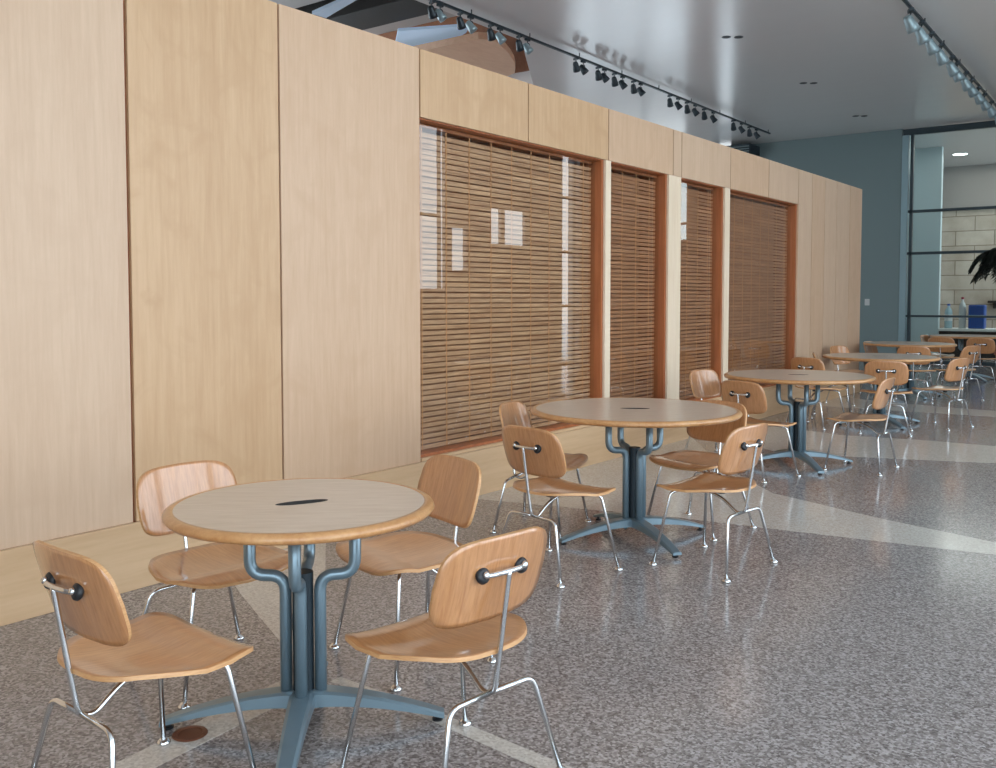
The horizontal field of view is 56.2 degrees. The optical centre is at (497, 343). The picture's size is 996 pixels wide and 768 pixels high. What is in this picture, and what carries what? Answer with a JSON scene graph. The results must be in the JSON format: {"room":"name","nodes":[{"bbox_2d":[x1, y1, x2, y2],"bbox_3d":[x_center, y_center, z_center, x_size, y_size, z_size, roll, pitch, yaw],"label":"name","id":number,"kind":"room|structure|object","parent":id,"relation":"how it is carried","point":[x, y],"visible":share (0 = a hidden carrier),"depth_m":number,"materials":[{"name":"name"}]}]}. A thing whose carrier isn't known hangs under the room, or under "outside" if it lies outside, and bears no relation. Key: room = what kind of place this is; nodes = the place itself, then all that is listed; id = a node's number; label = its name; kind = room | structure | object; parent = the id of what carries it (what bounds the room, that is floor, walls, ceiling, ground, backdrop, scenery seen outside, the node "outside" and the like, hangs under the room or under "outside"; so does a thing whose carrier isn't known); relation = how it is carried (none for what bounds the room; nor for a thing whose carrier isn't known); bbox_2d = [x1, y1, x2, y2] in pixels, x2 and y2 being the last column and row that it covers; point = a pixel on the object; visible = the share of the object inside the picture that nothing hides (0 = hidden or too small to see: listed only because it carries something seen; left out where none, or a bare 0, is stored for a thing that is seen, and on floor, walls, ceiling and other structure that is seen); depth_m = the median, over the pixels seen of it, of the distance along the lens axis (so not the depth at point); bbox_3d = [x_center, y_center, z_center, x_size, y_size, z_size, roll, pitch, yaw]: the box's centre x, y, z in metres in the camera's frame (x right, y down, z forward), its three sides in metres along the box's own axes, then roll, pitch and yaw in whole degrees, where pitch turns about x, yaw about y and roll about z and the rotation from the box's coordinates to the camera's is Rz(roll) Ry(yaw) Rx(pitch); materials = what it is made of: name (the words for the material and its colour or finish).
{"room":"eatery","nodes":[
{"label":"eatery","id":0,"kind":"room"},
{"bbox_2d":[269,0,323,8],"bbox_3d":[-3.223,-5.022,13.296,5.600,0.300,0.800,2,4,37],"label":"ceiling beam","id":1,"kind":"structure","parent":0,"point":[294,4],"depth_m":13.32,"materials":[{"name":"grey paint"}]},
{"bbox_2d":[295,0,441,29],"bbox_3d":[-2.590,-4.913,14.140,5.600,0.300,0.700,2,4,37],"label":"ceiling beam","id":2,"kind":"structure","parent":0,"point":[360,14],"depth_m":13.39,"materials":[{"name":"grey paint"}]},
{"bbox_2d":[363,11,455,34],"bbox_3d":[-6.414,-5.613,10.035,8.000,0.200,19.300,2,4,37],"label":"ceiling","id":3,"kind":"structure","parent":0,"point":[424,19],"depth_m":17.12,"materials":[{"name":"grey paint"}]},
{"bbox_2d":[0,0,861,549],"bbox_3d":[0.116,-0.439,6.901,0.100,2.970,17.174,2,4,37],"label":"wall","id":4,"kind":"structure","parent":0,"point":[201,76],"depth_m":4.86,"materials":[{"name":"brown wood"}]},
{"bbox_2d":[0,384,859,626],"bbox_3d":[0.167,0.887,6.931,0.021,0.320,17.180,2,4,37],"label":"baseboard","id":5,"kind":"structure","parent":4,"relation":"attached to","point":[125,551],"depth_m":4.47,"materials":[{"name":"brown wood"}]},
{"bbox_2d":[419,118,602,457],"bbox_3d":[0.071,-0.400,7.029,0.276,2.200,2.320,2,4,37],"label":"window","id":6,"kind":"structure","parent":4,"relation":"in","point":[596,249],"depth_m":7.86,"materials":[{"name":"brown wood"}]},
{"bbox_2d":[611,162,665,398],"bbox_3d":[1.150,-0.470,8.455,0.276,2.200,1.060,2,4,37],"label":"window","id":7,"kind":"structure","parent":4,"relation":"in","point":[660,185],"depth_m":8.81,"materials":[{"name":"brown wood"}]},
{"bbox_2d":[610,166,656,397],"bbox_3d":[1.175,-0.475,8.435,0.036,2.168,1.010,2,4,37],"label":"blind","id":8,"kind":"object","parent":7,"relation":"attached to","point":[618,313],"visible":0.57,"depth_m":8.49,"materials":[{"name":"brown wood"}]},
{"bbox_2d":[679,178,722,400],"bbox_3d":[1.940,-0.521,9.499,0.276,2.200,1.020,2,4,37],"label":"window","id":9,"kind":"structure","parent":4,"relation":"in","point":[717,218],"depth_m":9.84,"materials":[{"name":"brown wood"}]},
{"bbox_2d":[679,182,713,399],"bbox_3d":[1.965,-0.526,9.479,0.036,2.168,0.970,2,4,37],"label":"blind","id":10,"kind":"object","parent":9,"relation":"attached to","point":[686,304],"visible":0.63,"depth_m":9.53,"materials":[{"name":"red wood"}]},
{"bbox_2d":[730,189,796,387],"bbox_3d":[2.959,-0.587,10.846,0.276,2.200,2.080,2,4,37],"label":"window","id":11,"kind":"structure","parent":4,"relation":"in","point":[791,225],"depth_m":11.60,"materials":[{"name":"brown wood"}]},
{"bbox_2d":[728,193,788,383],"bbox_3d":[2.983,-0.592,10.826,0.036,2.168,2.030,2,4,37],"label":"blind","id":12,"kind":"object","parent":11,"relation":"attached to","point":[759,305],"visible":0.64,"depth_m":10.86,"materials":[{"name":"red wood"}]},
{"bbox_2d":[379,16,528,73],"bbox_3d":[-3.730,-4.864,9.048,5.996,1.180,19.532,1,3,15],"label":"trim","id":13,"kind":"structure","parent":0,"point":[521,65],"depth_m":16.07,"materials":[{"name":"brown wood"}]},
{"bbox_2d":[0,357,995,767],"bbox_3d":[2.125,0.856,12.865,18.600,0.200,33.600,2,4,37],"label":"floor","id":14,"kind":"structure","parent":0,"point":[837,652],"depth_m":3.65,"materials":[{"name":"grey stone"}]},
{"bbox_2d":[30,540,256,767],"bbox_3d":[-0.985,0.884,2.565,0.544,0.750,0.497,2,4,39],"label":"dining chair","id":15,"kind":"object","parent":14,"relation":"on","point":[108,646],"visible":1,"depth_m":2.46,"materials":[{"name":"brown wood"}]},
{"bbox_2d":[172,725,207,741],"bbox_3d":[-0.978,1.238,2.959,0.110,0.005,0.110,2,4,37],"label":"floor outlet cover","id":16,"kind":"object","parent":14,"relation":"on","point":[193,732],"visible":1,"depth_m":2.96,"materials":[{"name":"brown metal"}]},
{"bbox_2d":[107,681,280,767],"bbox_3d":[-0.944,1.239,2.995,0.150,0.001,0.955,2,3,32],"label":"trim","id":17,"kind":"structure","parent":14,"relation":"on","point":[153,756],"depth_m":2.89,"materials":[{"name":"stone"}]},
{"bbox_2d":[136,460,292,709],"bbox_3d":[-1.048,0.840,3.455,0.497,0.750,0.544,3,4,42],"label":"dining chair","id":18,"kind":"object","parent":14,"relation":"on","point":[212,565],"visible":0.78,"depth_m":3.47,"materials":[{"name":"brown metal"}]},
{"bbox_2d":[235,543,325,660],"bbox_3d":[-1.083,1.171,4.383,0.529,0.001,1.950,-1,3,-10],"label":"trim","id":19,"kind":"structure","parent":14,"relation":"on","point":[263,597],"depth_m":4.35,"materials":[{"name":"stone"}]},
{"bbox_2d":[159,478,443,767],"bbox_3d":[-0.630,0.873,3.014,0.850,0.728,0.850,-2,4,-38],"label":"cafe table","id":20,"kind":"object","parent":14,"relation":"on","point":[308,512],"visible":1,"depth_m":2.98,"materials":[{"name":"laminate"}]},
{"bbox_2d":[329,455,495,691],"bbox_3d":[-0.336,0.833,3.599,0.497,0.750,0.544,-2,3,-36],"label":"dining chair","id":21,"kind":"object","parent":14,"relation":"on","point":[453,483],"visible":0.84,"depth_m":3.65,"materials":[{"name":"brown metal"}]},
{"bbox_2d":[330,677,571,767],"bbox_3d":[0.408,1.263,2.508,2.666,0.001,0.100,3,4,42],"label":"trim","id":22,"kind":"structure","parent":14,"relation":"on","point":[534,759],"depth_m":2.90,"materials":[{"name":"stone"}]},
{"bbox_2d":[339,526,565,767],"bbox_3d":[-0.137,0.878,2.684,0.544,0.750,0.497,-3,4,-44],"label":"dining chair","id":23,"kind":"object","parent":14,"relation":"on","point":[475,588],"visible":1,"depth_m":2.56,"materials":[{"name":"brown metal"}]},
{"bbox_2d":[490,401,591,538],"bbox_3d":[0.262,0.735,5.603,0.497,0.750,0.544,1,3,24],"label":"dining chair","id":24,"kind":"object","parent":14,"relation":"on","point":[512,412],"visible":0.59,"depth_m":5.67,"materials":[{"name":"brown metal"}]},
{"bbox_2d":[501,425,622,588],"bbox_3d":[0.297,0.776,4.758,0.497,0.750,0.544,-3,4,-43],"label":"dining chair","id":25,"kind":"object","parent":14,"relation":"on","point":[528,450],"visible":0.95,"depth_m":4.63,"materials":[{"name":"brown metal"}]},
{"bbox_2d":[531,398,742,557],"bbox_3d":[0.788,0.747,5.382,1.200,0.748,1.200,-1,3,-21],"label":"cafe table","id":26,"kind":"object","parent":14,"relation":"on","point":[621,413],"visible":0.98,"depth_m":5.31,"materials":[{"name":"laminate"}]},
{"bbox_2d":[647,400,756,541],"bbox_3d":[1.216,0.734,5.624,0.497,0.750,0.544,-3,4,-43],"label":"dining chair","id":27,"kind":"object","parent":14,"relation":"on","point":[689,460],"visible":0.52,"depth_m":5.67,"materials":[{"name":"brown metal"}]},
{"bbox_2d":[649,423,777,582],"bbox_3d":[1.123,0.772,4.841,0.497,0.750,0.544,3,4,44],"label":"dining chair","id":28,"kind":"object","parent":14,"relation":"on","point":[741,451],"visible":1,"depth_m":4.73,"materials":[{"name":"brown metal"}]},
{"bbox_2d":[685,369,749,450],"bbox_3d":[1.946,0.611,8.123,0.544,0.750,0.497,-2,4,-41],"label":"dining chair","id":29,"kind":"object","parent":14,"relation":"on","point":[705,383],"visible":0.41,"depth_m":8.26,"materials":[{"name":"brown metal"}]},
{"bbox_2d":[478,438,995,554],"bbox_3d":[2.355,1.056,6.728,3.730,0.001,3.520,2,4,37],"label":"floor stripe","id":30,"kind":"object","parent":14,"relation":"on","point":[780,512],"depth_m":6.13,"materials":[{"name":"stone"}]},
{"bbox_2d":[712,380,800,482],"bbox_3d":[2.015,0.653,7.270,0.497,0.750,0.544,-2,4,-38],"label":"dining chair","id":31,"kind":"object","parent":14,"relation":"on","point":[751,395],"visible":0.7,"depth_m":7.11,"materials":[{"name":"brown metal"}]},
{"bbox_2d":[724,369,875,474],"bbox_3d":[2.487,0.631,7.737,1.200,0.748,1.200,0,3,-5],"label":"cafe table","id":32,"kind":"object","parent":14,"relation":"on","point":[797,409],"visible":0.96,"depth_m":7.69,"materials":[{"name":"laminate"}]},
{"bbox_2d":[785,357,846,429],"bbox_3d":[3.439,0.515,10.078,0.497,0.750,0.544,-2,4,-38],"label":"dining chair","id":33,"kind":"object","parent":14,"relation":"on","point":[801,363],"visible":0.65,"depth_m":9.95,"materials":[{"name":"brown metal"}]},
{"bbox_2d":[810,352,854,418],"bbox_3d":[3.887,0.479,10.823,0.497,0.750,0.544,1,3,22],"label":"dining chair","id":34,"kind":"object","parent":14,"relation":"on","point":[815,355],"visible":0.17,"depth_m":10.82,"materials":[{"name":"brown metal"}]},
{"bbox_2d":[822,377,898,476],"bbox_3d":[2.940,0.640,7.540,0.497,0.750,0.544,2,4,38],"label":"dining chair","id":35,"kind":"object","parent":14,"relation":"on","point":[885,388],"visible":1,"depth_m":7.43,"materials":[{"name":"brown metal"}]},
{"bbox_2d":[746,425,995,462],"bbox_3d":[4.072,0.979,8.293,4.580,0.001,1.750,2,4,37],"label":"floor stripe","id":36,"kind":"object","parent":14,"relation":"on","point":[777,437],"depth_m":8.63,"materials":[{"name":"stone"}]},
{"bbox_2d":[859,341,901,395],"bbox_3d":[5.567,0.347,13.519,0.544,0.750,0.497,-3,4,-45],"label":"dining chair","id":37,"kind":"object","parent":14,"relation":"on","point":[868,349],"visible":0.34,"depth_m":13.65,"materials":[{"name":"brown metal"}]},
{"bbox_2d":[822,353,940,429],"bbox_3d":[4.186,0.509,10.223,1.200,0.748,1.200,0,3,-8],"label":"cafe table","id":38,"kind":"object","parent":14,"relation":"on","point":[859,357],"visible":0.52,"depth_m":10.10,"materials":[{"name":"laminate"}]},
{"bbox_2d":[858,361,913,436],"bbox_3d":[3.998,0.539,9.589,0.544,0.750,0.497,1,3,24],"label":"dining chair","id":39,"kind":"object","parent":14,"relation":"on","point":[882,370],"visible":0.77,"depth_m":9.40,"materials":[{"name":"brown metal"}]},
{"bbox_2d":[816,397,995,416],"bbox_3d":[6.227,0.840,11.142,4.580,0.001,1.200,2,4,37],"label":"trim","id":40,"kind":"structure","parent":14,"relation":"on","point":[860,403],"depth_m":11.77,"materials":[{"name":"stone"}]},
{"bbox_2d":[824,345,872,405],"bbox_3d":[4.643,0.409,12.242,0.544,0.750,0.497,-2,3,-35],"label":"dining chair","id":41,"kind":"object","parent":40,"relation":"on","point":[838,348],"visible":0.39,"depth_m":12.36,"materials":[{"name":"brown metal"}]},
{"bbox_2d":[864,341,956,399],"bbox_3d":[5.775,0.369,13.091,1.200,0.748,1.200,0,3,-3],"label":"cafe table","id":42,"kind":"object","parent":14,"relation":"on","point":[908,386],"visible":0.53,"depth_m":12.98,"materials":[{"name":"laminate"}]},
{"bbox_2d":[892,346,935,403],"bbox_3d":[5.581,0.397,12.496,0.544,0.750,0.497,2,3,29],"label":"dining chair","id":43,"kind":"object","parent":14,"relation":"on","point":[920,350],"visible":0.62,"depth_m":12.31,"materials":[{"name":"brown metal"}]},
{"bbox_2d":[916,335,954,380],"bbox_3d":[7.479,0.230,15.897,0.544,0.750,0.497,-3,4,-43],"label":"dining chair","id":44,"kind":"object","parent":14,"relation":"on","point":[924,338],"visible":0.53,"depth_m":15.93,"materials":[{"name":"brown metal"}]},
{"bbox_2d":[908,358,973,430],"bbox_3d":[4.761,0.519,10.009,0.544,0.750,0.497,-2,3,-35],"label":"dining chair","id":45,"kind":"object","parent":14,"relation":"on","point":[956,370],"visible":0.98,"depth_m":9.85,"materials":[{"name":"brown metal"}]},
{"bbox_2d":[923,337,958,383],"bbox_3d":[7.295,0.262,15.250,0.544,0.750,0.497,2,4,39],"label":"dining chair","id":46,"kind":"object","parent":14,"relation":"on","point":[932,339],"visible":0.52,"depth_m":15.09,"materials":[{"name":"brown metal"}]},
{"bbox_2d":[932,345,984,402],"bbox_3d":[6.237,0.391,12.627,0.544,0.750,0.497,-2,3,-30],"label":"dining chair","id":47,"kind":"object","parent":14,"relation":"on","point":[971,352],"visible":0.69,"depth_m":12.45,"materials":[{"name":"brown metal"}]},
{"bbox_2d":[930,334,995,381],"bbox_3d":[7.923,0.241,15.702,1.200,0.748,1.200,0,3,-8],"label":"cafe table","id":48,"kind":"object","parent":14,"relation":"on","point":[960,337],"visible":0.64,"depth_m":15.65,"materials":[{"name":"laminate"}]},
{"bbox_2d":[938,328,995,357],"bbox_3d":[13.085,0.040,20.722,5.920,0.660,0.900,2,4,37],"label":"countertop","id":49,"kind":"structure","parent":14,"relation":"on","point":[987,331],"depth_m":21.84,"materials":[{"name":"grey paint"}]},
{"bbox_2d":[944,304,952,327],"bbox_3d":[10.738,-0.655,22.212,0.174,0.580,0.174,2,4,37],"label":"bottle","id":50,"kind":"object","parent":49,"relation":"on","point":[948,311],"visible":0.94,"depth_m":22.15,"materials":[{"name":"blue"}]},
{"bbox_2d":[959,297,965,327],"bbox_3d":[10.999,-0.728,22.073,0.154,0.740,0.154,2,4,37],"label":"bottle","id":51,"kind":"object","parent":49,"relation":"on","point":[962,307],"visible":0.98,"depth_m":22.02,"materials":[{"name":"grey plastic"}]},
{"bbox_2d":[938,328,995,331],"bbox_3d":[13.085,-0.260,20.707,5.920,0.059,0.900,2,4,37],"label":"countertop","id":52,"kind":"structure","parent":49,"relation":"on","point":[939,329],"depth_m":21.81,"materials":[{"name":"white concrete"}]},
{"bbox_2d":[968,305,986,328],"bbox_3d":[11.253,-0.629,21.884,0.350,0.560,0.264,2,4,37],"label":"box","id":53,"kind":"object","parent":49,"relation":"on","point":[973,310],"visible":0.86,"depth_m":21.78,"materials":[{"name":"blue plastic"}]},
{"bbox_2d":[963,338,995,385],"bbox_3d":[7.739,0.278,14.915,0.544,0.750,0.497,2,3,35],"label":"dining chair","id":54,"kind":"object","parent":14,"relation":"on","point":[987,345],"visible":0.75,"depth_m":14.72,"materials":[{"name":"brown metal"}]},
{"bbox_2d":[968,247,995,356],"bbox_3d":[9.146,-0.586,16.789,1.242,2.296,1.224,2,4,37],"label":"potted palm","id":55,"kind":"object","parent":14,"relation":"on","point":[987,259],"visible":1,"depth_m":16.74,"materials":[{"name":"black plant"}]},
{"bbox_2d":[421,425,588,461],"bbox_3d":[0.192,0.713,6.992,0.022,0.020,2.307,2,4,37],"label":"window sill","id":56,"kind":"structure","parent":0,"point":[579,426],"depth_m":6.59,"materials":[{"name":"brown wood"}]},
{"bbox_2d":[419,123,774,456],"bbox_3d":[1.336,-0.507,9.003,0.030,2.900,7.400,2,4,37],"label":"window blinds","id":57,"kind":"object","parent":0,"point":[419,131],"depth_m":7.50,"materials":[{"name":"brown wood"}]},
{"bbox_2d":[416,0,995,167],"bbox_3d":[2.244,-4.309,12.521,18.300,0.250,33.600,2,4,37],"label":"ceiling","id":58,"kind":"structure","parent":0,"point":[861,56],"depth_m":14.02,"materials":[{"name":"white paint"}]},
{"bbox_2d":[312,0,355,17],"bbox_3d":[-2.160,-4.496,12.372,0.233,0.040,1.099,-2,3,-35],"label":"light strip","id":59,"kind":"object","parent":58,"relation":"attached to","point":[325,11],"visible":0.89,"depth_m":12.47,"materials":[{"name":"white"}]},
{"bbox_2d":[395,24,467,45],"bbox_3d":[-1.272,-4.679,14.661,0.979,0.040,2.749,-1,3,-19],"label":"skylight panel","id":60,"kind":"object","parent":58,"relation":"attached to","point":[412,36],"visible":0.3,"depth_m":13.89,"materials":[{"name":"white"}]},
{"bbox_2d":[413,32,514,75],"bbox_3d":[-0.811,-4.514,15.180,3.210,0.100,2.230,2,4,37],"label":"curved soffit","id":61,"kind":"structure","parent":58,"relation":"attached to","point":[475,49],"depth_m":14.08,"materials":[{"name":"beige wood"}]},
{"bbox_2d":[429,0,770,133],"bbox_3d":[1.946,-4.244,14.633,0.036,0.084,13.001,2,3,36],"label":"track","id":62,"kind":"object","parent":58,"relation":"hanging from","point":[436,1],"visible":1,"depth_m":13.59,"materials":[{"name":"grey metal"}]},
{"bbox_2d":[428,0,437,18],"bbox_3d":[-0.773,-3.913,10.951,0.109,0.214,0.150,1,3,26],"label":"track spotlight","id":63,"kind":"object","parent":62,"relation":"hanging from","point":[432,14],"visible":1,"depth_m":10.91,"materials":[{"name":"grey metal"}]},
{"bbox_2d":[435,3,446,22],"bbox_3d":[-0.676,-3.919,11.062,0.150,0.214,0.109,0,3,5],"label":"track spotlight","id":64,"kind":"object","parent":62,"relation":"hanging from","point":[441,17],"visible":0.98,"depth_m":11.03,"materials":[{"name":"grey metal"}]},
{"bbox_2d":[456,11,465,29],"bbox_3d":[-0.456,-3.934,11.382,0.109,0.214,0.150,1,3,26],"label":"track spotlight","id":65,"kind":"object","parent":62,"relation":"hanging from","point":[461,25],"visible":1,"depth_m":11.35,"materials":[{"name":"grey metal"}]},
{"bbox_2d":[465,15,477,33],"bbox_3d":[-0.329,-3.942,11.535,0.150,0.214,0.109,0,3,5],"label":"track spotlight","id":66,"kind":"object","parent":62,"relation":"hanging from","point":[472,28],"visible":1,"depth_m":11.50,"materials":[{"name":"grey metal"}]},
{"bbox_2d":[487,23,495,40],"bbox_3d":[-0.088,-3.959,11.882,0.109,0.214,0.150,1,3,26],"label":"track spotlight","id":67,"kind":"object","parent":62,"relation":"hanging from","point":[491,36],"visible":1,"depth_m":11.85,"materials":[{"name":"grey metal"}]},
{"bbox_2d":[495,27,506,44],"bbox_3d":[0.037,-3.966,12.031,0.150,0.214,0.109,0,3,5],"label":"track spotlight","id":68,"kind":"object","parent":62,"relation":"hanging from","point":[501,39],"visible":1,"depth_m":12.00,"materials":[{"name":"grey metal"}]},
{"bbox_2d":[516,35,523,51],"bbox_3d":[0.286,-3.984,12.390,0.109,0.214,0.150,1,3,26],"label":"track spotlight","id":69,"kind":"object","parent":62,"relation":"hanging from","point":[519,46],"visible":1,"depth_m":12.36,"materials":[{"name":"grey metal"}]},
{"bbox_2d":[523,38,533,54],"bbox_3d":[0.406,-3.991,12.534,0.150,0.214,0.109,0,3,5],"label":"track spotlight","id":70,"kind":"object","parent":62,"relation":"hanging from","point":[528,49],"visible":0.97,"depth_m":12.50,"materials":[{"name":"grey metal"}]},
{"bbox_2d":[573,57,580,72],"bbox_3d":[1.136,-4.040,13.546,0.109,0.214,0.150,1,3,26],"label":"track spotlight","id":71,"kind":"object","parent":62,"relation":"hanging from","point":[576,68],"visible":1,"depth_m":13.51,"materials":[{"name":"grey metal"}]},
{"bbox_2d":[579,60,588,74],"bbox_3d":[1.262,-4.048,13.696,0.150,0.214,0.109,0,3,5],"label":"track spotlight","id":72,"kind":"object","parent":62,"relation":"hanging from","point":[584,70],"visible":0.98,"depth_m":13.66,"materials":[{"name":"grey metal"}]},
{"bbox_2d":[595,66,602,80],"bbox_3d":[1.515,-4.066,14.060,0.109,0.214,0.150,1,3,26],"label":"track spotlight","id":73,"kind":"object","parent":62,"relation":"hanging from","point":[598,76],"visible":1,"depth_m":14.03,"materials":[{"name":"grey metal"}]},
{"bbox_2d":[601,68,609,82],"bbox_3d":[1.631,-4.072,14.198,0.150,0.214,0.109,0,3,5],"label":"track spotlight","id":74,"kind":"object","parent":62,"relation":"hanging from","point":[605,77],"visible":0.96,"depth_m":14.16,"materials":[{"name":"grey metal"}]},
{"bbox_2d":[611,72,618,86],"bbox_3d":[1.808,-4.085,14.459,0.109,0.214,0.150,1,3,26],"label":"track spotlight","id":75,"kind":"object","parent":62,"relation":"hanging from","point":[614,83],"visible":1,"depth_m":14.42,"materials":[{"name":"grey metal"}]},
{"bbox_2d":[619,76,627,89],"bbox_3d":[1.969,-4.095,14.658,0.150,0.214,0.109,0,3,5],"label":"track spotlight","id":76,"kind":"object","parent":62,"relation":"hanging from","point":[623,85],"visible":1,"depth_m":14.62,"materials":[{"name":"grey metal"}]},
{"bbox_2d":[631,80,637,93],"bbox_3d":[2.179,-4.110,14.963,0.109,0.214,0.150,1,3,26],"label":"track spotlight","id":77,"kind":"object","parent":62,"relation":"hanging from","point":[633,86],"visible":1,"depth_m":14.93,"materials":[{"name":"grey metal"}]},
{"bbox_2d":[637,83,645,96],"bbox_3d":[2.330,-4.119,15.149,0.150,0.214,0.109,0,3,5],"label":"track spotlight","id":78,"kind":"object","parent":62,"relation":"hanging from","point":[640,90],"visible":0.98,"depth_m":15.11,"materials":[{"name":"grey metal"}]},
{"bbox_2d":[667,94,673,107],"bbox_3d":[2.957,-4.162,16.021,0.109,0.214,0.150,1,3,26],"label":"track spotlight","id":79,"kind":"object","parent":62,"relation":"hanging from","point":[669,101],"visible":1,"depth_m":15.99,"materials":[{"name":"grey metal"}]},
{"bbox_2d":[674,98,682,109],"bbox_3d":[3.153,-4.174,16.267,0.150,0.214,0.109,0,3,5],"label":"track spotlight","id":80,"kind":"object","parent":62,"relation":"hanging from","point":[678,105],"visible":1,"depth_m":16.23,"materials":[{"name":"grey metal"}]},
{"bbox_2d":[684,101,690,113],"bbox_3d":[3.363,-4.189,16.573,0.109,0.214,0.150,1,3,26],"label":"track spotlight","id":81,"kind":"object","parent":62,"relation":"hanging from","point":[687,109],"visible":1,"depth_m":16.54,"materials":[{"name":"grey metal"}]},
{"bbox_2d":[692,104,699,116],"bbox_3d":[3.572,-4.202,16.837,0.150,0.214,0.109,0,3,5],"label":"track spotlight","id":82,"kind":"object","parent":62,"relation":"hanging from","point":[694,110],"visible":1,"depth_m":16.80,"materials":[{"name":"grey metal"}]},
{"bbox_2d":[702,108,707,119],"bbox_3d":[3.798,-4.218,17.165,0.109,0.214,0.150,1,3,26],"label":"track spotlight","id":83,"kind":"object","parent":62,"relation":"hanging from","point":[704,115],"visible":1,"depth_m":17.13,"materials":[{"name":"grey metal"}]},
{"bbox_2d":[902,0,995,106],"bbox_3d":[5.812,-4.135,12.403,0.038,0.084,14.105,2,3,35],"label":"track","id":84,"kind":"object","parent":58,"relation":"hanging from","point":[906,2],"visible":0.67,"depth_m":12.93,"materials":[{"name":"grey metal"}]},
{"bbox_2d":[903,7,919,33],"bbox_3d":[4.984,-3.885,11.242,0.210,0.299,0.152,-1,3,-18],"label":"track spotlight","id":85,"kind":"object","parent":84,"relation":"hanging from","point":[911,25],"visible":1,"depth_m":11.19,"materials":[{"name":"grey metal"}]},
{"bbox_2d":[915,20,930,45],"bbox_3d":[5.346,-3.909,11.748,0.210,0.299,0.152,-1,3,-18],"label":"track spotlight","id":86,"kind":"object","parent":84,"relation":"hanging from","point":[922,37],"visible":0.91,"depth_m":11.69,"materials":[{"name":"grey metal"}]},
{"bbox_2d":[925,31,939,55],"bbox_3d":[5.704,-3.934,12.249,0.210,0.299,0.152,-1,3,-18],"label":"track spotlight","id":87,"kind":"object","parent":84,"relation":"hanging from","point":[932,47],"visible":0.86,"depth_m":12.19,"materials":[{"name":"grey metal"}]},
{"bbox_2d":[935,43,949,65],"bbox_3d":[6.093,-3.961,12.794,0.210,0.299,0.152,-1,3,-18],"label":"track spotlight","id":88,"kind":"object","parent":84,"relation":"hanging from","point":[942,58],"visible":0.91,"depth_m":12.74,"materials":[{"name":"grey metal"}]},
{"bbox_2d":[946,55,959,76],"bbox_3d":[6.562,-3.993,13.452,0.210,0.299,0.152,-1,3,-18],"label":"track spotlight","id":89,"kind":"object","parent":84,"relation":"hanging from","point":[952,69],"visible":0.99,"depth_m":13.40,"materials":[{"name":"grey metal"}]},
{"bbox_2d":[953,61,964,82],"bbox_3d":[6.792,-4.009,13.773,0.210,0.299,0.152,-1,3,-18],"label":"track spotlight","id":90,"kind":"object","parent":84,"relation":"hanging from","point":[960,76],"visible":0.58,"depth_m":13.72,"materials":[{"name":"grey metal"}]},
{"bbox_2d":[960,71,973,91],"bbox_3d":[7.233,-4.039,14.392,0.210,0.299,0.152,-1,3,-18],"label":"track spotlight","id":91,"kind":"object","parent":84,"relation":"hanging from","point":[966,84],"visible":0.91,"depth_m":14.34,"materials":[{"name":"grey metal"}]},
{"bbox_2d":[968,78,978,97],"bbox_3d":[7.550,-4.061,14.836,0.210,0.299,0.152,-1,3,-18],"label":"track spotlight","id":92,"kind":"object","parent":84,"relation":"hanging from","point":[973,92],"visible":0.69,"depth_m":14.78,"materials":[{"name":"grey metal"}]},
{"bbox_2d":[974,86,985,104],"bbox_3d":[7.946,-4.088,15.389,0.210,0.299,0.152,-1,3,-18],"label":"track spotlight","id":93,"kind":"object","parent":84,"relation":"hanging from","point":[979,99],"visible":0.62,"depth_m":15.34,"materials":[{"name":"grey metal"}]},
{"bbox_2d":[980,93,991,110],"bbox_3d":[8.308,-4.113,15.897,0.210,0.299,0.152,-1,3,-18],"label":"track spotlight","id":94,"kind":"object","parent":84,"relation":"hanging from","point":[986,105],"visible":0.68,"depth_m":15.85,"materials":[{"name":"grey metal"}]},
{"bbox_2d":[987,101,995,117],"bbox_3d":[8.762,-4.144,16.533,0.210,0.299,0.152,-1,3,-18],"label":"track spotlight","id":95,"kind":"object","parent":84,"relation":"hanging from","point":[991,112],"visible":0.76,"depth_m":16.48,"materials":[{"name":"grey metal"}]},
{"bbox_2d":[753,129,903,352],"bbox_3d":[7.093,-2.123,21.039,3.810,4.949,0.250,2,4,37],"label":"wall","id":96,"kind":"structure","parent":0,"point":[871,162],"depth_m":20.12,"materials":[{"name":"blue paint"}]},
{"bbox_2d":[728,143,759,156],"bbox_3d":[5.486,-4.423,21.586,0.950,0.250,0.615,2,4,37],"label":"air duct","id":97,"kind":"object","parent":96,"relation":"attached to","point":[748,148],"visible":0.3,"depth_m":21.20,"materials":[{"name":"grey metal"}]},
{"bbox_2d":[898,120,995,366],"bbox_3d":[11.816,-1.933,17.375,8.130,4.930,0.150,2,4,37],"label":"window","id":98,"kind":"structure","parent":96,"relation":"in","point":[908,138],"depth_m":19.64,"materials":[{"name":"grey metal"}]},
{"bbox_2d":[906,146,943,352],"bbox_3d":[9.234,-2.224,23.116,3.220,4.949,0.150,2,4,37],"label":"wall beyond partition","id":99,"kind":"structure","parent":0,"point":[928,162],"depth_m":22.25,"materials":[{"name":"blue paint"}]},
{"bbox_2d":[940,209,995,327],"bbox_3d":[15.074,-1.665,23.840,11.300,3.760,0.300,2,4,37],"label":"stone wall","id":100,"kind":"structure","parent":0,"point":[965,230],"depth_m":25.39,"materials":[{"name":"stone"}]},
{"bbox_2d":[942,164,995,208],"bbox_3d":[15.043,-4.134,23.678,11.300,1.189,0.400,2,4,37],"label":"wall","id":101,"kind":"structure","parent":0,"point":[972,185],"depth_m":25.17,"materials":[{"name":"grey paint"}]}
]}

